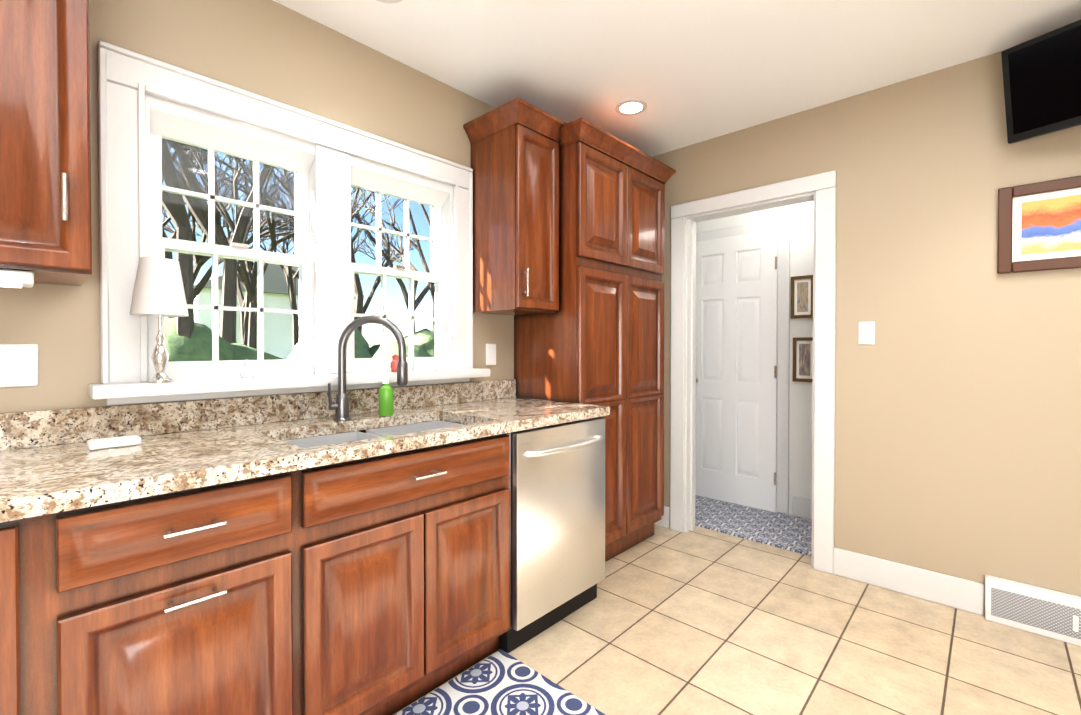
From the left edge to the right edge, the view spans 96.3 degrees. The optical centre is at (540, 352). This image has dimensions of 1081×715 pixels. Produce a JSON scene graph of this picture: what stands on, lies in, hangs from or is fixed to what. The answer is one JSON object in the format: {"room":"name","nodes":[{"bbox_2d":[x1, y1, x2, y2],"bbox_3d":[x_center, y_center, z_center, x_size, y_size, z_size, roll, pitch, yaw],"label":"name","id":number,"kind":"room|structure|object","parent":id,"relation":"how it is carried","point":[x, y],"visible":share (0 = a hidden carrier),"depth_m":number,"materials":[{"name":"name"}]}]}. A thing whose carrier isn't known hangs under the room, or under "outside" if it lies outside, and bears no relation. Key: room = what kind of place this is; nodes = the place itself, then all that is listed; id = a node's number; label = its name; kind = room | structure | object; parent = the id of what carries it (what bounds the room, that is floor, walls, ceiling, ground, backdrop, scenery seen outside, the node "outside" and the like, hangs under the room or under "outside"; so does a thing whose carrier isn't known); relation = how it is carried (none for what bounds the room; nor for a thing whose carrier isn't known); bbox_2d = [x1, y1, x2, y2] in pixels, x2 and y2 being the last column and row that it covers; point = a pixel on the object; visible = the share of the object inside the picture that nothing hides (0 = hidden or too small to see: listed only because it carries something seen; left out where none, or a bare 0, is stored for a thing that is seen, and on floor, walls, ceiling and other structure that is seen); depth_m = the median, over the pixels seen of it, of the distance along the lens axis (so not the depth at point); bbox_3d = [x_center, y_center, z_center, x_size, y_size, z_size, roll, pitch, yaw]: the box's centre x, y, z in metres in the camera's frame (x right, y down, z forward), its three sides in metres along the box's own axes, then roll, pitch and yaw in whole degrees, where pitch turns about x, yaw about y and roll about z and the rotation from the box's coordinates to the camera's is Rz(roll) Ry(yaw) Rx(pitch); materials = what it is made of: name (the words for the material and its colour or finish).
{"room":"kitchen","nodes":[
{"label":"kitchen","id":0,"kind":"room"},
{"bbox_2d":[0,0,513,412],"bbox_3d":[-0.609,-0.073,2.320,0.120,2.486,5.160,1,1,43],"label":"wall","id":1,"kind":"structure","parent":0,"point":[273,50],"depth_m":1.73,"materials":[{"name":"paint"}]},
{"bbox_2d":[0,344,37,387],"bbox_3d":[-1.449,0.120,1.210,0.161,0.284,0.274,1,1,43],"label":"electrical outlet plate","id":2,"kind":"object","parent":1,"relation":"attached to","point":[18,365],"visible":1,"depth_m":1.33,"materials":[{"name":"white plastic"}]},
{"bbox_2d":[0,0,91,287],"bbox_3d":[-1.373,-0.666,1.144,0.347,0.947,0.432,1,1,43],"label":"upper cabinet","id":3,"kind":"object","parent":1,"relation":"attached to","point":[45,188],"visible":1,"depth_m":1.12,"materials":[{"name":"brown wood"}]},
{"bbox_2d":[88,40,489,404],"bbox_3d":[-0.852,-0.389,1.980,0.282,1.086,1.470,1,1,43],"label":"window","id":4,"kind":"structure","parent":1,"relation":"in","point":[146,104],"depth_m":1.82,"materials":[{"name":"white wood"}]},
{"bbox_2d":[130,257,188,382],"bbox_3d":[-1.168,-0.097,1.488,0.144,0.375,0.144,1,1,43],"label":"lamp","id":5,"kind":"object","parent":4,"relation":"on","point":[159,291],"visible":0.98,"depth_m":1.45,"materials":[{"name":"white fabric"}]},
{"bbox_2d":[240,360,253,377],"bbox_3d":[-1.032,0.056,1.704,0.043,0.065,0.044,1,1,43],"label":"figurine","id":6,"kind":"object","parent":4,"relation":"on","point":[246,371],"visible":1,"depth_m":1.69,"materials":[{"name":"white ceramic"}]},
{"bbox_2d":[391,354,397,371],"bbox_3d":[-0.638,0.044,2.129,0.039,0.080,0.040,1,1,43],"label":"figurine","id":7,"kind":"object","parent":4,"relation":"on","point":[394,362],"visible":0.77,"depth_m":2.11,"materials":[{"name":"red ceramic"}]},
{"bbox_2d":[412,358,418,370],"bbox_3d":[-0.570,0.054,2.202,0.029,0.058,0.030,1,1,43],"label":"figurine","id":8,"kind":"object","parent":4,"relation":"on","point":[415,365],"visible":0.96,"depth_m":2.19,"materials":[{"name":"white ceramic"}]},
{"bbox_2d":[429,358,438,369],"bbox_3d":[-0.501,0.052,2.276,0.047,0.060,0.048,1,1,43],"label":"figurine","id":9,"kind":"object","parent":4,"relation":"on","point":[433,365],"visible":1,"depth_m":2.26,"materials":[{"name":"white ceramic"}]},
{"bbox_2d":[486,344,495,364],"bbox_3d":[-0.265,0.010,2.595,0.009,0.115,0.070,1,1,43],"label":"outlet","id":10,"kind":"object","parent":1,"relation":"attached to","point":[490,354],"visible":1,"depth_m":2.59,"materials":[{"name":"white plastic"}]},
{"bbox_2d":[273,0,1080,156],"bbox_3d":[0.643,-1.334,1.143,3.540,0.060,5.160,1,1,43],"label":"ceiling","id":11,"kind":"structure","parent":0,"point":[689,72],"depth_m":2.08,"materials":[{"name":"white paint"}]},
{"bbox_2d":[376,0,402,3],"bbox_3d":[-0.560,-1.308,1.728,0.170,0.004,0.170,1,1,43],"label":"recessed light","id":12,"kind":"object","parent":11,"relation":"in","point":[390,1],"visible":1,"depth_m":1.80,"materials":[{"name":"white"}]},
{"bbox_2d":[615,99,646,115],"bbox_3d":[0.487,-1.317,2.605,0.170,0.004,0.170,1,1,43],"label":"recessed light","id":13,"kind":"object","parent":11,"relation":"in","point":[630,107],"visible":1,"depth_m":2.60,"materials":[{"name":"white"}]},
{"bbox_2d":[393,524,1080,714],"bbox_3d":[0.643,1.212,1.169,3.540,0.060,5.160,1,1,43],"label":"floor","id":14,"kind":"structure","parent":0,"point":[697,620],"depth_m":1.93,"materials":[{"name":"tile"}]},
{"bbox_2d":[0,514,51,714],"bbox_3d":[-1.353,0.746,0.966,0.636,0.876,0.481,1,1,43],"label":"base cabinet","id":15,"kind":"object","parent":14,"relation":"on","point":[25,592],"depth_m":0.92,"materials":[{"name":"brown wood"}]},
{"bbox_2d":[0,315,609,522],"bbox_3d":[-0.955,0.183,1.379,0.652,0.640,3.062,1,1,43],"label":"countertop","id":16,"kind":"structure","parent":15,"relation":"on","point":[51,462],"depth_m":1.48,"materials":[{"name":"stone"}]},
{"bbox_2d":[87,435,140,449],"bbox_3d":[-1.197,0.252,1.361,0.070,0.021,0.110,1,1,43],"label":"cloth","id":17,"kind":"object","parent":16,"relation":"on","point":[109,442],"visible":1,"depth_m":1.34,"materials":[{"name":"white fabric"}]},
{"bbox_2d":[328,315,407,421],"bbox_3d":[-0.658,0.058,1.828,0.222,0.400,0.237,1,1,43],"label":"faucet","id":18,"kind":"object","parent":16,"relation":"on","point":[341,407],"depth_m":1.83,"materials":[{"name":"silver metal"}]},
{"bbox_2d":[284,420,462,447],"bbox_3d":[-0.547,0.399,1.727,0.377,0.200,0.712,1,1,43],"label":"sink","id":19,"kind":"object","parent":16,"relation":"in","point":[342,437],"depth_m":1.83,"materials":[{"name":"silver metal"}]},
{"bbox_2d":[379,367,393,415],"bbox_3d":[-0.626,0.157,1.969,0.064,0.198,0.058,1,1,43],"label":"soap bottle","id":20,"kind":"object","parent":16,"relation":"on","point":[386,405],"visible":0.98,"depth_m":1.95,"materials":[{"name":"green plastic"}]},
{"bbox_2d":[48,468,307,714],"bbox_3d":[-1.026,0.742,1.318,0.636,0.876,0.479,1,1,43],"label":"base cabinet","id":21,"kind":"object","parent":14,"relation":"on","point":[194,601],"depth_m":1.10,"materials":[{"name":"brown wood"}]},
{"bbox_2d":[395,649,604,714],"bbox_3d":[-0.574,1.180,0.890,0.765,0.008,2.055,1,1,43],"label":"kitchen rug","id":22,"kind":"object","parent":14,"relation":"on","point":[501,682],"visible":1,"depth_m":1.65,"materials":[{"name":"fabric"}]},
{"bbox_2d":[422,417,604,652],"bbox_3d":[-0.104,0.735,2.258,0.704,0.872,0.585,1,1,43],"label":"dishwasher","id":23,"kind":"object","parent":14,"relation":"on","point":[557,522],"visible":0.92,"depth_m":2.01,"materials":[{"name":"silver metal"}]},
{"bbox_2d":[463,97,675,561],"bbox_3d":[0.264,0.005,2.714,0.617,2.322,1.259,1,1,43],"label":"pantry","id":24,"kind":"object","parent":14,"relation":"on","point":[568,241],"visible":0.92,"depth_m":2.51,"materials":[{"name":"brown wood"}]},
{"bbox_2d":[695,495,811,555],"bbox_3d":[1.556,1.156,3.201,1.630,0.008,0.640,1,1,43],"label":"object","id":25,"kind":"object","parent":14,"relation":"on","point":[793,533],"visible":0.29,"depth_m":3.25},
{"bbox_2d":[696,201,813,514],"bbox_3d":[2.147,-0.082,3.199,2.720,2.486,0.120,1,1,43],"label":"wall","id":26,"kind":"structure","parent":0,"point":[800,215],"depth_m":3.42,"materials":[{"name":"white paint"}]},
{"bbox_2d":[695,229,777,511],"bbox_3d":[1.439,0.132,3.692,0.674,2.032,0.112,1,1,43],"label":"hall door","id":27,"kind":"structure","parent":26,"relation":"in","point":[736,355],"depth_m":3.67,"materials":[{"name":"white wood"}]},
{"bbox_2d":[696,217,789,513],"bbox_3d":[1.472,0.096,3.731,0.820,2.119,0.020,1,1,43],"label":"door frame","id":28,"kind":"structure","parent":26,"relation":"attached to","point":[782,226],"depth_m":3.48,"materials":[{"name":"white wood"}]},
{"bbox_2d":[791,275,812,318],"bbox_3d":[1.834,-0.389,3.388,0.150,0.295,0.020,1,1,43],"label":"framed picture","id":29,"kind":"object","parent":26,"relation":"attached to","point":[801,296],"visible":0.9,"depth_m":3.39,"materials":[{"name":"brown wood"}]},
{"bbox_2d":[797,282,807,311],"bbox_3d":[1.833,-0.389,3.387,0.070,0.207,0.002,1,1,43],"label":"art","id":30,"kind":"object","parent":29,"relation":"attached to","point":[802,287],"depth_m":3.39},
{"bbox_2d":[792,496,811,518],"bbox_3d":[2.396,1.094,2.885,1.650,0.140,0.015,1,1,43],"label":"baseboard","id":31,"kind":"structure","parent":26,"relation":"attached to","point":[801,507],"depth_m":3.40,"materials":[{"name":"white wood"}]},
{"bbox_2d":[792,337,812,381],"bbox_3d":[1.845,0.049,3.382,0.150,0.310,0.020,1,1,43],"label":"framed picture","id":32,"kind":"object","parent":26,"relation":"attached to","point":[802,359],"visible":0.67,"depth_m":3.39,"materials":[{"name":"brown wood"}]},
{"bbox_2d":[799,344,809,375],"bbox_3d":[1.844,0.049,3.381,0.070,0.222,0.002,1,1,43],"label":"art","id":33,"kind":"object","parent":32,"relation":"attached to","point":[804,349],"depth_m":3.38},
{"bbox_2d":[653,51,1080,614],"bbox_3d":[1.846,-0.073,2.361,3.420,2.486,0.124,1,1,43],"label":"wall","id":34,"kind":"structure","parent":0,"point":[958,419],"depth_m":2.26,"materials":[{"name":"paint"}]},
{"bbox_2d":[661,506,669,523],"bbox_3d":[0.791,1.088,3.449,0.407,0.140,0.015,1,1,43],"label":"baseboard","id":35,"kind":"structure","parent":34,"relation":"attached to","point":[665,519],"depth_m":3.21,"materials":[{"name":"white wood"}]},
{"bbox_2d":[670,170,836,573],"bbox_3d":[1.251,0.104,2.916,0.940,2.120,0.169,1,1,43],"label":"door frame","id":36,"kind":"structure","parent":34,"relation":"attached to","point":[819,190],"depth_m":2.76,"materials":[{"name":"white wood"}]},
{"bbox_2d":[858,322,874,343],"bbox_3d":[1.648,-0.099,2.449,0.070,0.115,0.015,1,1,43],"label":"switch plate","id":37,"kind":"object","parent":34,"relation":"attached to","point":[866,332],"visible":1,"depth_m":2.45,"materials":[{"name":"white plastic"}]},
{"bbox_2d":[834,547,983,615],"bbox_3d":[1.757,1.100,2.359,0.594,0.140,0.015,1,1,43],"label":"baseboard","id":38,"kind":"structure","parent":34,"relation":"attached to","point":[953,592],"depth_m":2.32,"materials":[{"name":"white wood"}]},
{"bbox_2d":[985,575,1080,645],"bbox_3d":[2.326,1.083,1.799,0.995,0.185,0.060,1,1,43],"label":"air vent","id":39,"kind":"object","parent":34,"relation":"in","point":[1053,614],"visible":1,"depth_m":2.02,"materials":[{"name":"white metal"}]},
{"bbox_2d":[997,176,1080,273],"bbox_3d":[2.205,-0.525,1.917,0.575,0.367,0.028,1,1,43],"label":"picture frame","id":40,"kind":"object","parent":34,"relation":"attached to","point":[1039,226],"visible":0.94,"depth_m":2.02,"materials":[{"name":"brown wood"}]},
{"bbox_2d":[1021,194,1080,254],"bbox_3d":[2.205,-0.525,1.917,0.429,0.221,0.002,1,1,43],"label":"art","id":41,"kind":"object","parent":40,"relation":"attached to","point":[1050,224],"depth_m":2.00},
{"label":"outside","id":42,"kind":"structure","parent":0,"visible":0},
{"bbox_2d":[162,138,434,361],"bbox_3d":[-25.268,-4.801,27.431,69.500,12.690,80.000,1,1,43],"label":"outdoor view","id":43,"kind":"object","parent":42,"point":[228,342],"depth_m":15.65,"materials":[{"name":"multicoloured"}]},
{"bbox_3d":[2.237,-1.054,1.779,0.152,0.240,0.178,1,1,43],"label":"mount","id":44,"kind":"object","parent":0,"visible":0},
{"bbox_2d":[1001,19,1080,143],"bbox_3d":[2.095,-1.055,1.746,0.076,0.370,0.620,-14,7,-28],"label":"wall-mounted tv","id":45,"kind":"object","parent":44,"relation":"attached to","point":[1042,82],"visible":1,"depth_m":1.90,"materials":[{"name":"black plastic"}]}
]}

